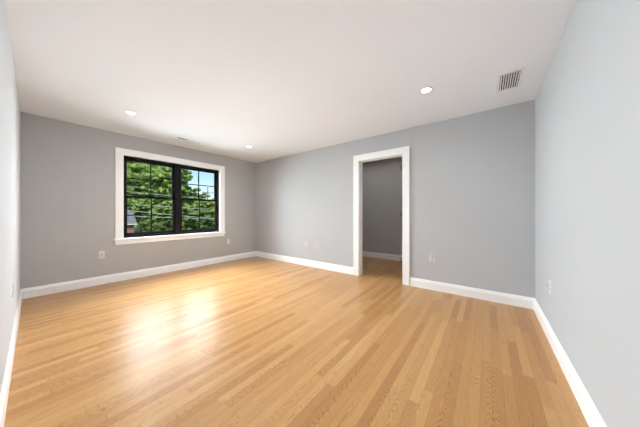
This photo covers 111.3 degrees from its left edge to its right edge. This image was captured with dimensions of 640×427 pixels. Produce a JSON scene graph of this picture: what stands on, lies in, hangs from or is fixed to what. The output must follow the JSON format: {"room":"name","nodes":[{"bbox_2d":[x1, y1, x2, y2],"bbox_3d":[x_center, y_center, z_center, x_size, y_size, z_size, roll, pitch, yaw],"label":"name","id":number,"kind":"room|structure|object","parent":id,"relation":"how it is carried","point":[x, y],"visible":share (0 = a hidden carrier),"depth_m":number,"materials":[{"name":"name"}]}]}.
{"room":"empty bedroom","nodes":[
{"label":"empty bedroom","id":0,"kind":"room"},
{"bbox_2d":[0,0,19,392],"bbox_3d":[-1.853,-0.106,1.189,5.260,2.440,0.140,0,0,37],"label":"wall","id":1,"kind":"structure","parent":0,"point":[9,188],"depth_m":1.55,"materials":[{"name":"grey paint"}]},
{"bbox_2d":[0,289,23,426],"bbox_3d":[-1.805,1.049,1.251,5.260,0.131,0.016,0,0,37],"label":"baseboard","id":2,"kind":"structure","parent":1,"relation":"attached to","point":[4,393],"depth_m":1.45,"materials":[{"name":"white wood"}]},
{"bbox_2d":[20,112,255,288],"bbox_3d":[-2.336,-0.104,5.013,0.160,2.440,5.620,0,0,37],"label":"wall","id":3,"kind":"structure","parent":0,"point":[67,201],"depth_m":3.31,"materials":[{"name":"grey paint"}]},
{"bbox_2d":[99,251,104,258],"bbox_3d":[-3.434,0.650,3.442,0.008,0.115,0.070,0,0,37],"label":"electrical outlet","id":4,"kind":"object","parent":3,"relation":"attached to","point":[101,254],"visible":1,"depth_m":3.44,"materials":[{"name":"white plastic"}]},
{"bbox_2d":[24,251,255,298],"bbox_3d":[-2.771,1.050,4.300,0.016,0.131,3.620,0,0,37],"label":"baseboard","id":5,"kind":"structure","parent":3,"relation":"attached to","point":[94,281],"depth_m":3.61,"materials":[{"name":"white wood"}]},
{"bbox_2d":[113,147,225,244],"bbox_3d":[-2.818,-0.284,4.343,0.200,1.598,1.906,0,0,37],"label":"window unit","id":6,"kind":"structure","parent":3,"relation":"in","point":[176,199],"depth_m":4.21,"materials":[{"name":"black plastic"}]},
{"bbox_2d":[5,0,575,162],"bbox_3d":[-0.193,-1.415,3.370,5.560,0.180,5.620,0,0,37],"label":"ceiling","id":7,"kind":"structure","parent":0,"point":[266,80],"depth_m":1.95,"materials":[{"name":"white paint"}]},
{"bbox_2d":[124,110,136,114],"bbox_3d":[-2.489,-1.321,2.874,0.132,0.008,0.132,0,0,37],"label":"recessed light","id":8,"kind":"object","parent":7,"relation":"in","point":[129,112],"visible":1,"depth_m":2.86,"materials":[{"name":"white plastic"}]},
{"bbox_2d":[177,137,198,142],"bbox_3d":[-2.369,-1.322,3.935,0.100,0.006,0.350,0,0,37],"label":"ceiling vent","id":9,"kind":"object","parent":7,"relation":"in","point":[187,139],"visible":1,"depth_m":3.90,"materials":[{"name":"white metal"}]},
{"bbox_2d":[419,86,432,93],"bbox_3d":[1.140,-1.321,2.348,0.132,0.008,0.132,0,0,37],"label":"recessed light","id":10,"kind":"object","parent":7,"relation":"in","point":[426,90],"visible":1,"depth_m":2.34,"materials":[{"name":"white plastic"}]},
{"bbox_2d":[496,67,524,92],"bbox_3d":[1.892,-1.322,2.187,0.200,0.006,0.380,0,0,37],"label":"ceiling vent","id":11,"kind":"object","parent":7,"relation":"in","point":[510,80],"visible":1,"depth_m":2.17,"materials":[{"name":"white metal"}]},
{"bbox_2d":[4,256,588,426],"bbox_3d":[-0.193,1.215,3.369,5.560,0.200,5.620,0,0,37],"label":"floor","id":12,"kind":"structure","parent":0,"point":[255,341],"depth_m":1.72,"materials":[{"name":"brown wood"}]},
{"bbox_2d":[363,157,401,255],"bbox_3d":[1.482,-0.104,5.538,5.260,2.440,0.140,0,0,37],"label":"wall","id":13,"kind":"structure","parent":0,"point":[382,205],"depth_m":5.40,"materials":[{"name":"grey paint"}]},
{"bbox_2d":[363,251,401,260],"bbox_3d":[1.434,1.050,5.476,5.260,0.131,0.016,0,0,37],"label":"baseboard","id":14,"kind":"structure","parent":13,"relation":"attached to","point":[367,254],"depth_m":5.40,"materials":[{"name":"white wood"}]},
{"bbox_2d":[256,100,534,297],"bbox_3d":[0.447,-0.105,4.189,5.260,2.440,0.120,0,0,37],"label":"wall","id":15,"kind":"structure","parent":0,"point":[472,200],"depth_m":3.11,"materials":[{"name":"grey paint"}]},
{"bbox_2d":[256,251,352,274],"bbox_3d":[-0.524,1.050,4.848,2.855,0.131,0.016,0,0,37],"label":"baseboard","id":16,"kind":"structure","parent":15,"relation":"attached to","point":[327,266],"depth_m":4.61,"materials":[{"name":"white wood"}]},
{"bbox_2d":[353,146,409,285],"bbox_3d":[1.039,0.035,3.732,0.975,2.160,0.163,0,0,37],"label":"door frame","id":17,"kind":"structure","parent":15,"relation":"attached to","point":[359,160],"depth_m":3.69,"materials":[{"name":"white wood"}]},
{"bbox_2d":[430,253,434,261],"bbox_3d":[1.639,0.640,3.195,0.070,0.115,0.008,0,0,37],"label":"electrical outlet","id":18,"kind":"object","parent":15,"relation":"attached to","point":[432,256],"visible":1,"depth_m":3.19,"materials":[{"name":"white plastic"}]},
{"bbox_2d":[410,277,531,308],"bbox_3d":[1.926,1.049,2.969,1.350,0.131,0.016,0,0,37],"label":"baseboard","id":19,"kind":"structure","parent":15,"relation":"attached to","point":[504,298],"depth_m":2.88,"materials":[{"name":"white wood"}]},
{"bbox_2d":[535,0,639,426],"bbox_3d":[1.957,-0.105,1.721,0.140,2.440,5.620,0,0,37],"label":"wall","id":20,"kind":"structure","parent":0,"point":[587,181],"depth_m":1.12,"materials":[{"name":"grey paint"}]},
{"bbox_2d":[532,298,606,426],"bbox_3d":[1.390,1.049,1.109,0.016,0.131,3.620,0,0,37],"label":"baseboard","id":21,"kind":"structure","parent":20,"relation":"attached to","point":[591,413],"depth_m":1.39,"materials":[{"name":"white wood"}]},
{"label":"outside","id":22,"kind":"structure","parent":0,"visible":0},
{"bbox_2d":[134,224,188,234],"bbox_3d":[-73.130,4.491,93.739,219.500,0.300,380.000,0,0,37],"label":"ground","id":23,"kind":"structure","parent":22,"point":[135,228],"depth_m":61.20,"materials":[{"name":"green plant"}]},
{"bbox_2d":[127,161,214,237],"bbox_3d":[-25.598,-5.917,50.197,58.484,20.491,52.198,0,0,37],"label":"scenery","id":24,"kind":"object","parent":23,"relation":"on","point":[164,223],"depth_m":38.88,"materials":[{"name":"green plant"}]}
]}

